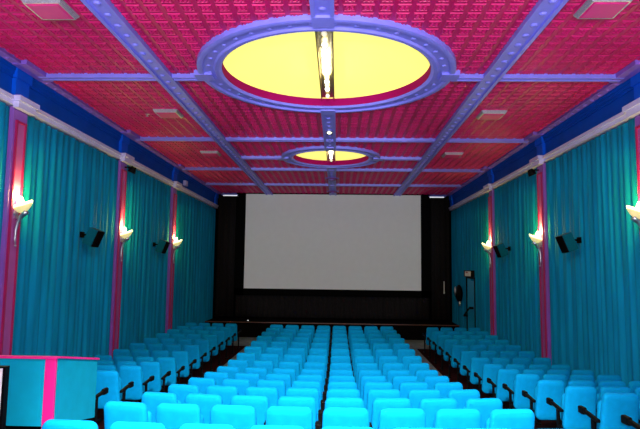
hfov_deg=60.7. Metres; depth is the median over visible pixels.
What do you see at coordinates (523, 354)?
seat
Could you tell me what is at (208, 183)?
trim
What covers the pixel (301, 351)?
seat
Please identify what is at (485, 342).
seat
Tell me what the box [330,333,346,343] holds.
seat
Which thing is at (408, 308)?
drape
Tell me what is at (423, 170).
trim
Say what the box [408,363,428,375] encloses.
seat
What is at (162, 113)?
ceiling vent
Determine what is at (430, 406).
seat
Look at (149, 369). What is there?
seat
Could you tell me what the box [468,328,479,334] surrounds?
seat
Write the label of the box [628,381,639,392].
seat
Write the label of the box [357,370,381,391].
seat
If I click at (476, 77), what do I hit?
trim
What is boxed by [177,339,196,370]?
seat
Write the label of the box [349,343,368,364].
seat
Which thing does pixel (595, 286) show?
curtain
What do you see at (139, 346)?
seat
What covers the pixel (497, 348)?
seat
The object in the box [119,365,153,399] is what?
seat
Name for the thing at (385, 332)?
seat
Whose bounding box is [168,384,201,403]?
seat
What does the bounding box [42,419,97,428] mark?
seat
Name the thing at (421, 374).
seat
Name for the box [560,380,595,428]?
seat
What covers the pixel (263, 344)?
seat
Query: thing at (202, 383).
seat
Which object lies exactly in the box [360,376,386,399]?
seat
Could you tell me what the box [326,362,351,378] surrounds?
seat
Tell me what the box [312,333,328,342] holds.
seat
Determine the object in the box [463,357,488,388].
seat
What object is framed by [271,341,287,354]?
seat
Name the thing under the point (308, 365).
seat
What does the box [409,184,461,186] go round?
trim
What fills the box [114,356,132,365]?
seat
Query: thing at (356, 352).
seat
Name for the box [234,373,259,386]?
seat
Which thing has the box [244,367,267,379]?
seat
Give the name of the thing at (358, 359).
seat
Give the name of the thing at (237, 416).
seat
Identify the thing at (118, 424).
seat
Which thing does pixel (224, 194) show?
lamp
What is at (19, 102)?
trim
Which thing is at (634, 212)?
wall sconce
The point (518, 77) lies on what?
trim
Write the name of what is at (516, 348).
seat
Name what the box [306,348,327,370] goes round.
seat
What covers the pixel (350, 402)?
seat
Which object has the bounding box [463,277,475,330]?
door
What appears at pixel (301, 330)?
seat
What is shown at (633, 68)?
trim
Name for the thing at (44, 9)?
ceiling vent
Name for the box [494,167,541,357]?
curtain
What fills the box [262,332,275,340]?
seat
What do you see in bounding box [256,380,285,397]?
seat
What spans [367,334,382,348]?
seat
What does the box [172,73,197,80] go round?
trim
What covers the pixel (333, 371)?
seat
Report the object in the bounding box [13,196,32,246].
wall sconce
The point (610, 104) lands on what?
trim
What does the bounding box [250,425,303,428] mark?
seat
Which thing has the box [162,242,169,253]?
grille
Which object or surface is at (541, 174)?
trim
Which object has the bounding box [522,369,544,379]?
seat
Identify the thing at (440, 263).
drape
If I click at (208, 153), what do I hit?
ceiling vent
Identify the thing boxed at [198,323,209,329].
seat
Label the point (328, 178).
ceiling medallion
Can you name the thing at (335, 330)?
seat
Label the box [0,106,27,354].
trim
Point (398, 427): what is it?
seat
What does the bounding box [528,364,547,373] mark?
seat
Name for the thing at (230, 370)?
seat
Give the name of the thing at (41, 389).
partition wall
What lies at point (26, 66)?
trim
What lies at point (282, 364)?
seat
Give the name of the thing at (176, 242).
wall sconce
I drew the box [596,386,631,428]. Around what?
seat
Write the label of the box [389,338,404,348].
seat
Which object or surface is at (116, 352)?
seat
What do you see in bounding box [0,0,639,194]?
ceiling
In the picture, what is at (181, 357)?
seat
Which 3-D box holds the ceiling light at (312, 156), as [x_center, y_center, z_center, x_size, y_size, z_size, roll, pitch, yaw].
[0.322,-1.730,16.132,2.918,0.228,2.918,4,-6,-26]
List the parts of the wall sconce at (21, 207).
wall plate, bulb, stem, lamp shade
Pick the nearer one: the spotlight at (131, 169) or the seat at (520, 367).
the seat at (520, 367)
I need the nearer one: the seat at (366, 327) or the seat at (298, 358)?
the seat at (298, 358)
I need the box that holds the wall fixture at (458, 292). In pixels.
[454,285,462,305]
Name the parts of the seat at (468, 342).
backrest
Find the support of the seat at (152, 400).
on the floor at (243, 341)
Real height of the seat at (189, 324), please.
0.863 m
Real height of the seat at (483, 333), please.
0.863 m
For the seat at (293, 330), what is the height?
0.863 m
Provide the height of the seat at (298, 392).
0.863 m
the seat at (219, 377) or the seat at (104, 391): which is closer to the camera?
the seat at (104, 391)
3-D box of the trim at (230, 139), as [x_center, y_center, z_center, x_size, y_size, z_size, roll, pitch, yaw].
[0.250,-1.910,13.860,5.310,0.105,0.169,1,-6,2]
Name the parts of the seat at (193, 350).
backrest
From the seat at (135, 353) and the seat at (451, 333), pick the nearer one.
the seat at (135, 353)
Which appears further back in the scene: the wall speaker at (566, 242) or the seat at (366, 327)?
the seat at (366, 327)
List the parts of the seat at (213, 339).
backrest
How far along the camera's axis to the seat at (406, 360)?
12.29 m
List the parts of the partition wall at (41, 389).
panel, corner post, rail, board, panel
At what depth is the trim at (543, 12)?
8.89 m
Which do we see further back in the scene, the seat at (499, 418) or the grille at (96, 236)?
the grille at (96, 236)
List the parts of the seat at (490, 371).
armrest, backrest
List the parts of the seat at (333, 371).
backrest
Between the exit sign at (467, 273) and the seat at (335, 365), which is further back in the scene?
the exit sign at (467, 273)
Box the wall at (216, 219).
[212,194,451,321]
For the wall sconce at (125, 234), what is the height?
0.839 m
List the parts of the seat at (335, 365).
backrest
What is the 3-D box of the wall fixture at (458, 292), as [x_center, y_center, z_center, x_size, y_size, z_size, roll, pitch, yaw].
[5.481,3.191,21.577,0.298,0.829,0.600,1,-6,2]
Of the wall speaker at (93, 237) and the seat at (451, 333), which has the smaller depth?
the wall speaker at (93, 237)
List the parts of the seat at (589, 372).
backrest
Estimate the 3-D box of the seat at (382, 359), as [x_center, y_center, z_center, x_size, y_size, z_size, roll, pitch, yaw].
[1.488,3.630,12.466,0.533,0.863,0.530,1,-6,-4]
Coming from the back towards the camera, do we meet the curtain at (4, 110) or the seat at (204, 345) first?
the seat at (204, 345)
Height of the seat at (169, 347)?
0.863 m
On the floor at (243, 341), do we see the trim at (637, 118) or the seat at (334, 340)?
the seat at (334, 340)
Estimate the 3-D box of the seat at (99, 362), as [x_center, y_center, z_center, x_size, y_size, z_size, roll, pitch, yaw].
[-4.205,3.313,10.884,0.478,0.863,0.530,0,-6,4]
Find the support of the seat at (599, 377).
on the floor at (546, 424)
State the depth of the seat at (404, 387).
8.25 m
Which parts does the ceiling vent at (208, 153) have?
plate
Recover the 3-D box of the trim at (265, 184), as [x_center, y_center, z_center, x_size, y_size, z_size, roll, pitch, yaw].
[0.483,-1.166,21.249,5.310,0.105,0.169,1,-6,2]
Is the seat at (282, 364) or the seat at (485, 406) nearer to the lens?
the seat at (485, 406)
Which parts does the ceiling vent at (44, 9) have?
plate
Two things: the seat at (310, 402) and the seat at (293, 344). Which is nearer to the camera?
the seat at (310, 402)
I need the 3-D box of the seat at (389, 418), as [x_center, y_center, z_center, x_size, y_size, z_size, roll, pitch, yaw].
[0.749,2.314,5.421,0.533,0.863,0.530,1,-6,-2]
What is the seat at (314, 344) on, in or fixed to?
on the floor at (243, 341)
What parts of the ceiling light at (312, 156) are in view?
light panel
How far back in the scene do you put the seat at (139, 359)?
11.61 m
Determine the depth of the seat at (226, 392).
7.30 m
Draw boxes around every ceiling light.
[194,14,459,114]
[278,145,383,168]
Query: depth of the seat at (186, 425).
4.17 m
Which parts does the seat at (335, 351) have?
backrest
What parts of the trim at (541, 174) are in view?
inset panel, panel moulding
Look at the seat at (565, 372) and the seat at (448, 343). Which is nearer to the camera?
the seat at (565, 372)
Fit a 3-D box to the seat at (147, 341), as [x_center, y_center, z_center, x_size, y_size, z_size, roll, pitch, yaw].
[-4.575,3.794,15.001,0.530,0.863,0.530,0,-6,4]
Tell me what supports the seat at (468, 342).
on the floor at (546, 424)
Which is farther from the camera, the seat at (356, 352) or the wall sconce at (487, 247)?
the wall sconce at (487, 247)
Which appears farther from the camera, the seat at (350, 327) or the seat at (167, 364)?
the seat at (350, 327)
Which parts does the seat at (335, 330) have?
backrest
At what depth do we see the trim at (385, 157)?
15.99 m
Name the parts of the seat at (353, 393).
armrest, backrest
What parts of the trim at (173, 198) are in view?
panel moulding, inset panel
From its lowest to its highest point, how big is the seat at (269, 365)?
0.863 m
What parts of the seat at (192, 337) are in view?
backrest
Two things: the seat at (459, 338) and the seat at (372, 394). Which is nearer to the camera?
the seat at (372, 394)
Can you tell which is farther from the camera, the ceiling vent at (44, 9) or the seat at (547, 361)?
the seat at (547, 361)
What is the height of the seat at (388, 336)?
0.863 m
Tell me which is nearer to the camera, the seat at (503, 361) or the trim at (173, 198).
the seat at (503, 361)
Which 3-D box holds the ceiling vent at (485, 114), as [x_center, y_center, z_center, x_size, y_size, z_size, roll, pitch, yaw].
[3.595,-2.092,11.460,0.520,0.100,0.520,1,-6,2]
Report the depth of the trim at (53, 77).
9.43 m
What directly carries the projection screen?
hanging from the ceiling
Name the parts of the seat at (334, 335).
backrest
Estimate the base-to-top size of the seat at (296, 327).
0.863 m
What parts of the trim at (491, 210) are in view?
panel moulding, inset panel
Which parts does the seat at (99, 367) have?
backrest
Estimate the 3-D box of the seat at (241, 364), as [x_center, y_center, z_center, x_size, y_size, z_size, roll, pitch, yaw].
[-1.718,3.495,11.618,0.533,0.863,0.530,0,-6,10]
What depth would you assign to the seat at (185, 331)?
16.75 m
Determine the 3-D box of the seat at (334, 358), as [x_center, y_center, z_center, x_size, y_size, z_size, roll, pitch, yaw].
[0.428,3.614,12.441,0.533,0.863,0.530,1,-6,1]
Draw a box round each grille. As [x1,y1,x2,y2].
[91,231,104,246]
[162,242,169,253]
[493,246,500,257]
[555,236,568,252]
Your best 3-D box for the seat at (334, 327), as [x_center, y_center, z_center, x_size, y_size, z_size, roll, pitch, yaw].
[0.619,4.192,18.529,0.533,0.863,0.530,1,-6,1]
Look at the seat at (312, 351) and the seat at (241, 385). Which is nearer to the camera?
the seat at (241, 385)
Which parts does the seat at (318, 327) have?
backrest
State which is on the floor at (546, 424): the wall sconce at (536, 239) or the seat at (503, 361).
the seat at (503, 361)
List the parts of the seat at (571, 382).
backrest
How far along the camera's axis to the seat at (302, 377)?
9.21 m
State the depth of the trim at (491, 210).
17.30 m
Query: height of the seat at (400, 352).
0.863 m
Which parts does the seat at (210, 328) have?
backrest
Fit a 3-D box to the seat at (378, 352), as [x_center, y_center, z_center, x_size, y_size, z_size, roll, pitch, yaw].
[1.519,3.726,13.476,0.533,0.863,0.530,1,-6,-3]
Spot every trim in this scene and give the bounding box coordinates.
[0,47,221,193]
[0,56,215,202]
[0,88,217,208]
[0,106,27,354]
[38,73,156,80]
[80,0,272,194]
[109,160,126,359]
[135,136,213,140]
[165,187,176,332]
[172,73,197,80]
[181,167,242,170]
[205,182,256,185]
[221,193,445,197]
[225,137,435,142]
[241,155,278,159]
[251,167,412,171]
[264,183,400,186]
[309,0,333,17]
[321,115,335,147]
[327,169,335,195]
[383,156,421,160]
[393,0,568,195]
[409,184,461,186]
[422,169,484,171]
[446,60,639,195]
[447,138,529,142]
[449,97,639,210]
[451,73,483,81]
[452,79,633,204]
[488,189,496,334]
[499,73,623,81]
[537,163,551,364]
[635,114,639,201]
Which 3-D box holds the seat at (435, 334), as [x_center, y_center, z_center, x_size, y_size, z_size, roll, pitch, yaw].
[3.706,4.135,17.449,0.478,0.863,0.530,1,-6,0]
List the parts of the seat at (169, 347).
backrest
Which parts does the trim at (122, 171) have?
inset panel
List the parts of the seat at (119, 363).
backrest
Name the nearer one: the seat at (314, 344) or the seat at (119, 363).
the seat at (119, 363)
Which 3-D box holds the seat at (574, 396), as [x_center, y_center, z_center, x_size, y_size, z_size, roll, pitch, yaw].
[3.391,2.707,7.346,0.478,0.863,0.530,1,-6,0]
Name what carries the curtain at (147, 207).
hanging from the wall
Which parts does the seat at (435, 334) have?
backrest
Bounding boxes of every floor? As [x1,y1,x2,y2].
[97,346,244,428]
[224,337,441,375]
[417,349,596,428]
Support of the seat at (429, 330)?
on the floor at (546, 424)
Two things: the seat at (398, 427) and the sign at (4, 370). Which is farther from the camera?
the sign at (4, 370)
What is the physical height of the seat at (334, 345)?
0.863 m
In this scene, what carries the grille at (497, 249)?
attached to the wall speaker at (500, 250)
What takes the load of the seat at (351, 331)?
on the floor at (243, 341)
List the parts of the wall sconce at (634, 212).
lamp shade, stem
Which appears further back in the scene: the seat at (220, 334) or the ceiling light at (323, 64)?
the seat at (220, 334)
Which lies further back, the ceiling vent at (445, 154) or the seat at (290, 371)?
the ceiling vent at (445, 154)
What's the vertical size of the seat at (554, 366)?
0.863 m
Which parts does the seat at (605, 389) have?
backrest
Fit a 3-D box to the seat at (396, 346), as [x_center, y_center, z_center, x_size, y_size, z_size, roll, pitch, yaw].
[2.111,3.832,14.520,0.596,0.863,0.530,1,-6,-4]
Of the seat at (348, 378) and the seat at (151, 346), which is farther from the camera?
the seat at (151, 346)
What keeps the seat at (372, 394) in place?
on the floor at (243, 341)
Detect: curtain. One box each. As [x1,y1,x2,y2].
[0,102,9,247]
[12,116,118,359]
[118,165,170,348]
[172,190,215,328]
[451,193,490,334]
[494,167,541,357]
[546,118,639,386]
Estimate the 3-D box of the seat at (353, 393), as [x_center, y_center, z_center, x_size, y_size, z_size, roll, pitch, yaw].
[0.273,2.760,7.408,0.533,0.863,0.530,1,-6,0]
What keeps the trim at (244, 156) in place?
attached to the ceiling
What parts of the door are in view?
panel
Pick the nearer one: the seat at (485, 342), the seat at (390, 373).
the seat at (390, 373)
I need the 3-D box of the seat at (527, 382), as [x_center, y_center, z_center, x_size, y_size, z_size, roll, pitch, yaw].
[3.452,3.131,9.353,0.478,0.863,0.530,1,-6,0]
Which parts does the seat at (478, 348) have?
backrest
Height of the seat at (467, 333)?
0.863 m
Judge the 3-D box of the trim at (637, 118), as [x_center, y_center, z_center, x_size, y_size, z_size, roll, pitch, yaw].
[5.252,0.903,8.612,0.205,5.162,0.385,1,-6,2]
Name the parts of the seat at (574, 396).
armrest, backrest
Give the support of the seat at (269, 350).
on the floor at (243, 341)
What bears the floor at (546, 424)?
on the floor at (243, 341)
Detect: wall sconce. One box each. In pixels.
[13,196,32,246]
[120,227,132,260]
[173,238,181,262]
[482,241,490,266]
[529,232,541,266]
[626,202,639,227]
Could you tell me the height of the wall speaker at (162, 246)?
0.413 m
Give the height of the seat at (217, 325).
0.863 m
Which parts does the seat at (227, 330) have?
backrest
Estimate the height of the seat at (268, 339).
0.863 m
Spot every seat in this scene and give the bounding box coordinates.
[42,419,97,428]
[94,355,113,361]
[94,387,108,423]
[96,370,133,408]
[97,360,113,364]
[97,365,121,400]
[104,401,152,428]
[109,421,165,428]
[113,349,131,359]
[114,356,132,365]
[116,361,140,402]
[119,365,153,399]
[129,343,146,354]
[132,349,150,360]
[135,356,153,365]
[139,361,170,392]
[141,392,180,422]
[144,337,158,348]
[147,343,163,355]
[151,350,169,361]
[156,333,169,343]
[156,403,203,428]
[157,357,184,385]
[160,338,175,349]
[165,344,185,378]
[167,329,179,337]
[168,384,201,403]
[171,351,196,377]
[172,333,185,343]
[177,326,188,333]
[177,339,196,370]
[179,423,233,428]
[182,329,194,338]
[183,345,206,377]
[185,322,196,329]
[185,393,223,423]
[187,334,205,363]
[188,377,216,393]
[191,326,202,333]
[194,339,215,371]
[197,330,213,357]
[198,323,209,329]
[203,334,222,364]
[204,372,228,385]
[205,326,220,352]
[206,385,238,404]
[210,404,256,428]
[212,323,225,347]
[212,330,229,358]
[217,366,239,378]
[219,327,235,353]
[222,379,250,394]
[225,323,241,348]
[228,359,248,372]
[230,395,268,424]
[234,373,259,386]
[237,353,255,366]
[244,346,261,360]
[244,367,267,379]
[245,387,278,406]
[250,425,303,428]
[251,341,267,352]
[253,360,273,373]
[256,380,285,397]
[257,336,271,346]
[260,353,278,367]
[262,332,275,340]
[264,406,312,428]
[265,374,291,389]
[266,328,279,336]
[266,347,283,361]
[270,325,282,331]
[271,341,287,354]
[272,368,295,382]
[275,336,290,347]
[277,396,316,428]
[278,361,299,380]
[279,332,293,342]
[282,328,296,337]
[283,354,302,373]
[285,388,319,420]
[286,325,298,332]
[287,347,305,368]
[291,342,307,358]
[292,381,321,409]
[294,337,309,352]
[297,332,311,346]
[297,374,322,399]
[299,329,312,339]
[301,325,314,337]
[301,369,324,391]
[304,362,325,377]
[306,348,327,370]
[307,355,326,370]
[308,342,327,354]
[310,337,328,355]
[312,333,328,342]
[315,325,329,332]
[315,407,368,428]
[316,329,329,343]
[318,397,363,428]
[321,389,359,410]
[322,381,356,400]
[322,426,372,428]
[324,375,354,393]
[325,369,352,390]
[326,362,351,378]
[327,355,350,382]
[328,348,349,371]
[329,338,347,361]
[329,343,348,355]
[330,326,345,345]
[330,329,346,339]
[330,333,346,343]
[347,326,361,339]
[347,329,362,346]
[348,333,364,348]
[349,338,366,354]
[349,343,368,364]
[350,349,371,371]
[351,356,373,378]
[353,363,377,384]
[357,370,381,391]
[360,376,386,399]
[363,382,392,408]
[364,326,377,337]
[366,330,379,341]
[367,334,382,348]
[367,389,400,421]
[369,408,425,428]
[370,338,385,350]
[371,398,411,428]
[372,343,388,362]
[375,349,393,364]
[378,356,397,371]
[380,326,392,334]
[382,363,403,377]
[383,330,396,337]
[385,334,400,343]
[387,370,409,382]
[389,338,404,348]
[392,343,409,355]
[392,376,418,389]
[395,427,441,428]
[397,349,414,362]
[399,382,427,397]
[402,356,421,369]
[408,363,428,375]
[408,389,440,407]
[415,370,437,381]
[419,398,457,427]
[422,327,438,352]
[424,376,448,388]
[427,331,444,357]
[432,335,450,363]
[433,409,480,428]
[434,382,462,397]
[439,339,458,369]
[440,327,452,334]
[446,331,458,338]
[446,345,467,377]
[446,389,479,408]
[450,335,466,362]
[454,328,466,334]
[454,351,477,381]
[456,339,475,369]
[461,331,473,338]
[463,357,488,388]
[463,398,502,427]
[466,345,485,376]
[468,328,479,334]
[469,335,482,344]
[474,364,502,397]
[475,351,496,385]
[476,331,488,338]
[477,339,491,350]
[484,335,497,344]
[485,357,509,395]
[485,409,534,428]
[487,345,502,356]
[487,369,519,400]
[494,339,508,350]
[498,351,515,363]
[502,364,525,405]
[502,374,539,409]
[504,345,520,356]
[511,357,530,368]
[517,351,534,363]
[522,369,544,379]
[522,380,564,419]
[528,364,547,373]
[532,358,550,369]
[535,374,566,424]
[546,386,596,428]
[547,369,568,381]
[550,364,570,375]
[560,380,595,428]
[567,374,594,385]
[569,370,593,379]
[578,393,638,428]
[594,375,621,386]
[596,381,625,393]
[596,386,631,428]
[621,415,639,428]
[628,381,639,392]
[634,387,639,400]
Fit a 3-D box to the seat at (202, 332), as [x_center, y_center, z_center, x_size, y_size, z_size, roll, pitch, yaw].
[-3.541,3.988,16.899,0.478,0.863,0.530,0,-6,4]
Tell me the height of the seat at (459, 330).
0.863 m
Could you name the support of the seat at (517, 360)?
on the floor at (546, 424)
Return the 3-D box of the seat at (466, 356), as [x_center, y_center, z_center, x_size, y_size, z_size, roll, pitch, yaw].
[3.578,3.747,13.390,0.478,0.863,0.530,1,-6,0]
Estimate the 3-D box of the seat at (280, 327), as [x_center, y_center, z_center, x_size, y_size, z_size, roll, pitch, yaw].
[-1.484,4.177,18.655,0.533,0.863,0.530,0,-6,5]
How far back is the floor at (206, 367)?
15.10 m
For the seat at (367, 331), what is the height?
0.863 m
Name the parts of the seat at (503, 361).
backrest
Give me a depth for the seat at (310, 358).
12.24 m
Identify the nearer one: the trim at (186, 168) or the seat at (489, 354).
the seat at (489, 354)
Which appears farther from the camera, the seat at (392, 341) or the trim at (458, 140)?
the seat at (392, 341)
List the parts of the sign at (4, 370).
edge trim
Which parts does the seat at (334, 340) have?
backrest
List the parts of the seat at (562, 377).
backrest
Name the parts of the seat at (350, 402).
armrest, backrest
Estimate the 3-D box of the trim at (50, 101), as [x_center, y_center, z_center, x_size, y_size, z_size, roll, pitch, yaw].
[-5.068,-2.075,10.425,0.190,0.560,28.000,1,-6,2]
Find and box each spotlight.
[125,166,135,173]
[527,168,538,176]
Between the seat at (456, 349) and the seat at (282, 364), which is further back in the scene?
the seat at (456, 349)
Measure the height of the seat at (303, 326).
0.863 m
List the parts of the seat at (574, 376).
backrest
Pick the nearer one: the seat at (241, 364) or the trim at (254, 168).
the seat at (241, 364)
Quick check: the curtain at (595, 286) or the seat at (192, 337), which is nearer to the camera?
the curtain at (595, 286)
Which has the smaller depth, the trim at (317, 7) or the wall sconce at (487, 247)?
the trim at (317, 7)
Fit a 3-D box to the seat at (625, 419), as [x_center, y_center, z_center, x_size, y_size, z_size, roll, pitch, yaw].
[3.331,2.212,5.347,0.478,0.863,0.530,1,-6,0]
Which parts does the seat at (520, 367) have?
backrest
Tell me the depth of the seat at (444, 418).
5.24 m
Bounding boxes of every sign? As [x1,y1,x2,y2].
[0,365,9,428]
[464,270,473,276]
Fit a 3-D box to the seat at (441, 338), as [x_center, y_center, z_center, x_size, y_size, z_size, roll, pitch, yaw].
[3.674,4.036,16.435,0.478,0.863,0.530,1,-6,0]
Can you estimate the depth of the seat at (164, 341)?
14.72 m
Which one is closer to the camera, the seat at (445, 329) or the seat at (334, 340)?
the seat at (334, 340)
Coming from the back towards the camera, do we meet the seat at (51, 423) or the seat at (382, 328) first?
the seat at (382, 328)
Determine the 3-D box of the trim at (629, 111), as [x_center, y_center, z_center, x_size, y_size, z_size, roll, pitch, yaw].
[5.266,-1.614,10.052,0.320,0.195,28.000,1,-6,2]
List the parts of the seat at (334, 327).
backrest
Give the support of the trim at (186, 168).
attached to the ceiling
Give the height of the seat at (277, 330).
0.863 m
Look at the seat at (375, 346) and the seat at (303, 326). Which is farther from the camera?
the seat at (303, 326)
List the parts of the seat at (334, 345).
backrest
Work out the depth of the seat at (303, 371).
10.21 m
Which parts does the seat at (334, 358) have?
backrest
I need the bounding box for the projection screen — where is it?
[234,193,431,297]
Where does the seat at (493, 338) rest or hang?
on the floor at (546, 424)
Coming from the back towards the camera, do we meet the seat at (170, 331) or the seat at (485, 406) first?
the seat at (170, 331)
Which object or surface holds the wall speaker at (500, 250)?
attached to the curtain at (518, 321)
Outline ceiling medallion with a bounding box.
[325,177,338,179]
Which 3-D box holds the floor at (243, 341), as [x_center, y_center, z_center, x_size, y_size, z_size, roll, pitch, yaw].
[0.068,3.159,9.785,10.600,1.490,28.100,1,-6,2]
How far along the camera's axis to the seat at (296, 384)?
8.20 m
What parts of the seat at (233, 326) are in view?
backrest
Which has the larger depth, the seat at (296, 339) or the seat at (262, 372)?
the seat at (296, 339)
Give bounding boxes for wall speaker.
[80,227,104,246]
[153,239,169,253]
[493,243,510,257]
[555,232,581,252]
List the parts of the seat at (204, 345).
backrest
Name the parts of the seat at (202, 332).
backrest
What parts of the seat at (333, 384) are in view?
armrest, backrest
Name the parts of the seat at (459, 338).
backrest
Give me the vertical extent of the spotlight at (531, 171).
0.213 m
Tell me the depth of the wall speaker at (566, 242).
11.01 m
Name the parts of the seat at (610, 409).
armrest, backrest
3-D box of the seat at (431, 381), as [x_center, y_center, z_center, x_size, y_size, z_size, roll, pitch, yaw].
[1.962,3.218,9.527,0.596,0.863,0.530,2,-6,-8]
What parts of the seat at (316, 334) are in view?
backrest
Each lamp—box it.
[222,192,237,195]
[429,194,444,197]
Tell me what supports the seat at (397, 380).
on the floor at (243, 341)
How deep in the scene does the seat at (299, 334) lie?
16.33 m
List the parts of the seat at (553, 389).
armrest, backrest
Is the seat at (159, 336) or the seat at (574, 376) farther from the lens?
the seat at (159, 336)
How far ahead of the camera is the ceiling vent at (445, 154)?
15.30 m
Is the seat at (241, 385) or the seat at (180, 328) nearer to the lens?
the seat at (241, 385)
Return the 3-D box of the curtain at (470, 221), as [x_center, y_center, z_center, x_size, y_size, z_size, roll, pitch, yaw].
[5.635,2.204,20.613,0.122,5.324,6.190,1,-6,2]
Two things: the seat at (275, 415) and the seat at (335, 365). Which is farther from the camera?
the seat at (335, 365)
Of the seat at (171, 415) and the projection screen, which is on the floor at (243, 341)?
the seat at (171, 415)
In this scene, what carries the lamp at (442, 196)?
attached to the ceiling
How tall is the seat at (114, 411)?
0.863 m
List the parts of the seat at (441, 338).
backrest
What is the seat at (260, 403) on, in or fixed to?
on the floor at (243, 341)
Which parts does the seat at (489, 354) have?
backrest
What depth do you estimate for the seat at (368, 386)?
8.21 m
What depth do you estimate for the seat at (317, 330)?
17.31 m
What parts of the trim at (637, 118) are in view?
inset panel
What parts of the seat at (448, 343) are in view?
backrest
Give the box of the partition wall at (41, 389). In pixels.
[0,355,99,428]
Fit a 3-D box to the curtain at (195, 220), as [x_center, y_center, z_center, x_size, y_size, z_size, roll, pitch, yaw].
[-4.758,2.103,20.951,0.118,5.324,6.190,1,-6,2]
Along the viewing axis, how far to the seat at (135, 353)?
12.69 m
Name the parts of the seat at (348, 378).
backrest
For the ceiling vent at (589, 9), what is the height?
0.100 m
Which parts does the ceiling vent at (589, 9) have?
plate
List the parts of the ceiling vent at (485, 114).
plate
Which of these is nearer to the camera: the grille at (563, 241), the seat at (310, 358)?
the grille at (563, 241)
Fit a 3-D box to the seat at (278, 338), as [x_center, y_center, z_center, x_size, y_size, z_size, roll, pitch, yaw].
[-1.058,3.892,15.579,0.533,0.863,0.530,0,-6,6]
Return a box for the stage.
[205,317,458,339]
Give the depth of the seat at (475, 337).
16.28 m
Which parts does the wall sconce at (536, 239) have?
lamp shade, stem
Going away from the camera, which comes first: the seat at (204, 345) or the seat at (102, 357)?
the seat at (102, 357)
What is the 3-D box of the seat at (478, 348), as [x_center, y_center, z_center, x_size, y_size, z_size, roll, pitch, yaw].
[4.085,3.852,14.439,0.478,0.863,0.530,1,-6,0]
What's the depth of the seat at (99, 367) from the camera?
9.60 m
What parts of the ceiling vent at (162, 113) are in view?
plate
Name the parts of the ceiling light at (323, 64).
light panel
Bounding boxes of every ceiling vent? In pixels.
[21,0,79,19]
[153,108,183,117]
[200,150,220,156]
[441,151,463,157]
[476,109,507,119]
[573,0,631,18]
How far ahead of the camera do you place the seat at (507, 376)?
10.16 m
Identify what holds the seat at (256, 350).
on the floor at (243, 341)
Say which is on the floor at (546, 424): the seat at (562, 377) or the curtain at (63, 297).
the seat at (562, 377)
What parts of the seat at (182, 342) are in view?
backrest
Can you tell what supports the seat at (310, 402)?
on the floor at (243, 341)
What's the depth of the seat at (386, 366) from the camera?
11.24 m
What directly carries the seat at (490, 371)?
on the floor at (546, 424)
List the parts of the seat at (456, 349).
backrest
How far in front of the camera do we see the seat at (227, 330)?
17.64 m
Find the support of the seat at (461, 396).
on the floor at (243, 341)
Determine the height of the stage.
0.608 m
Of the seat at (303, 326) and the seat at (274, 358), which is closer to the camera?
the seat at (274, 358)
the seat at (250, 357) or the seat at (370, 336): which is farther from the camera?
the seat at (370, 336)
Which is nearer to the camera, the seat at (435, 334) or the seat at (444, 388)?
the seat at (444, 388)
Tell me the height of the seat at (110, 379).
0.863 m
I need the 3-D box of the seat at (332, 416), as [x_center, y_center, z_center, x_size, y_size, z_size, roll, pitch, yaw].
[0.214,2.301,5.406,0.533,0.863,0.530,1,-6,0]
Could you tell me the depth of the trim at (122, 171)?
13.32 m
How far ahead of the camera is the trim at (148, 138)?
13.92 m
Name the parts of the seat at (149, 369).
backrest, armrest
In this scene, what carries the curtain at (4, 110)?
hanging from the wall
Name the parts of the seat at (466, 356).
backrest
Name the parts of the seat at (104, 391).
armrest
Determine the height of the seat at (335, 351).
0.863 m
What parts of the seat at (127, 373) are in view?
backrest, armrest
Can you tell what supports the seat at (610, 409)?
on the floor at (546, 424)
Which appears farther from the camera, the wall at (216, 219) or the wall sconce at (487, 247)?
the wall at (216, 219)
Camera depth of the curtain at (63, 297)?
10.79 m
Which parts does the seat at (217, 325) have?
backrest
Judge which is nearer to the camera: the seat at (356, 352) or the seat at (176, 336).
the seat at (356, 352)
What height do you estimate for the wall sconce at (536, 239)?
0.839 m
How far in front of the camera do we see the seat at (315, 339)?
15.28 m
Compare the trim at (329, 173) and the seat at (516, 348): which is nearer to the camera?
the seat at (516, 348)
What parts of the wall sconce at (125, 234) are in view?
stem, lamp shade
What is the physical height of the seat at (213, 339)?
0.863 m
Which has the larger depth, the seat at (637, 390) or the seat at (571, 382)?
the seat at (571, 382)
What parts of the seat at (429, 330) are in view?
backrest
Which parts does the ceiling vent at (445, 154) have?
plate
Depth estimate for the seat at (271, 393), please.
7.23 m
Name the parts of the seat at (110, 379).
backrest, armrest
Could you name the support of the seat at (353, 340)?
on the floor at (243, 341)
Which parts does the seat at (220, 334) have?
backrest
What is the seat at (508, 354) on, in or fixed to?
on the floor at (546, 424)
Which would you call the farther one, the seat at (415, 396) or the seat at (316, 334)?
the seat at (316, 334)
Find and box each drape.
[235,295,428,319]
[431,198,449,319]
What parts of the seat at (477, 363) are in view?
backrest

